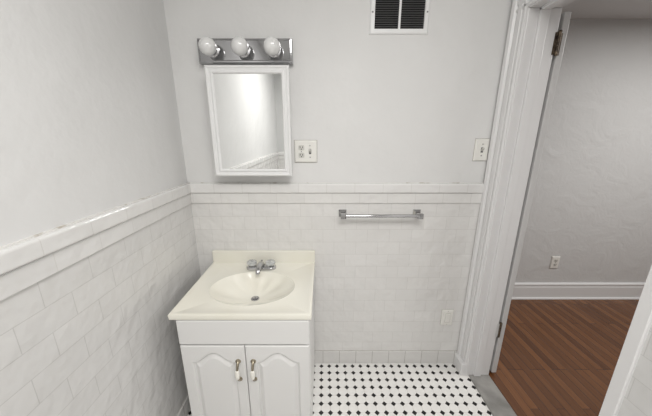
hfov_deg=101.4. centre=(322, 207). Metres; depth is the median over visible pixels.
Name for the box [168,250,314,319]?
sink
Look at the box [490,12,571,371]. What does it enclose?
door
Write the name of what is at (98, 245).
wall
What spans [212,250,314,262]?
backsplash
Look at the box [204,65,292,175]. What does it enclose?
medicine cabinet
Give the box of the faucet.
[246,259,275,273]
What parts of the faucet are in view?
knob, spout, knob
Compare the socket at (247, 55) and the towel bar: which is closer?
the socket at (247, 55)
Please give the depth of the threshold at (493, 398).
1.54 m
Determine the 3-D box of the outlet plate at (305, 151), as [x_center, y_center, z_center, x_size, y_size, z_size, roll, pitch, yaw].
[-0.092,-0.300,1.418,0.123,0.119,0.025,0,15,0]
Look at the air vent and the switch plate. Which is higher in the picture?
the air vent
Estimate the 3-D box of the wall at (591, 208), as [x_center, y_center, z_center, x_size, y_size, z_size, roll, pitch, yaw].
[2.520,-0.301,2.249,2.960,2.330,0.100,0,15,0]
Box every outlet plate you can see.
[294,140,316,162]
[440,309,453,324]
[549,256,559,267]
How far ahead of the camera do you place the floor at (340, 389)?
1.58 m
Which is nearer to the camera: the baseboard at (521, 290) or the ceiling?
the ceiling
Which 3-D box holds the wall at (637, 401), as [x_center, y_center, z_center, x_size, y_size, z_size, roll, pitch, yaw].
[0.962,0.140,0.286,0.156,2.500,4.120,0,15,0]
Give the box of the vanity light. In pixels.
[197,36,292,64]
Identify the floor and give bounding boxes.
[187,363,492,415]
[489,299,638,415]
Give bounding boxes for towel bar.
[339,209,423,218]
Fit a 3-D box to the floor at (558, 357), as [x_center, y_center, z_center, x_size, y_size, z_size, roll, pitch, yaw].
[2.522,1.378,0.620,2.955,0.056,4.120,0,15,0]
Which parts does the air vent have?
louver panel, louver panel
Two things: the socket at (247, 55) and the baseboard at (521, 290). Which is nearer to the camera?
the socket at (247, 55)
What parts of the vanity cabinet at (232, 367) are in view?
cabinet door, handle, false drawer, handle, cabinet door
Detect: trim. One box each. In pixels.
[453,0,651,415]
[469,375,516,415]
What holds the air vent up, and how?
in the wall at (395, 121)
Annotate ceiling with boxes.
[561,0,651,18]
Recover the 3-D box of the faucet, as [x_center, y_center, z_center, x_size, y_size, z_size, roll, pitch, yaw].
[-0.347,0.324,1.467,0.166,0.050,0.126,0,15,0]
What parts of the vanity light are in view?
globe bulb, globe bulb, globe bulb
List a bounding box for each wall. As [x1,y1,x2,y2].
[0,0,200,415]
[163,0,512,362]
[515,19,651,282]
[617,325,651,415]
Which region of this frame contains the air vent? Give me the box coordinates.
[369,0,430,34]
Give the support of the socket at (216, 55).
attached to the vanity light
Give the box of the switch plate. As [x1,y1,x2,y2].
[472,138,489,160]
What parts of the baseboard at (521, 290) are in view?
shoe moulding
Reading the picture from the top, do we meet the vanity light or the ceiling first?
the ceiling
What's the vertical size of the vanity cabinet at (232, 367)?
0.717 m
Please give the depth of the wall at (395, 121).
1.44 m
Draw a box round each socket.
[210,45,218,57]
[240,46,249,57]
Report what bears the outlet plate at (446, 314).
attached to the wall at (395, 121)
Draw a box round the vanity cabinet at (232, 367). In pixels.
[176,287,314,415]
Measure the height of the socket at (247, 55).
0.064 m
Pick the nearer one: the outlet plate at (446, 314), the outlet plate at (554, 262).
the outlet plate at (446, 314)
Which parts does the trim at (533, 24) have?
casing, head casing, casing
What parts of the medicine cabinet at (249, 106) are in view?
mirror pane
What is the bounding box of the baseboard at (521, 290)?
[512,283,644,298]
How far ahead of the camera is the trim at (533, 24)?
1.32 m

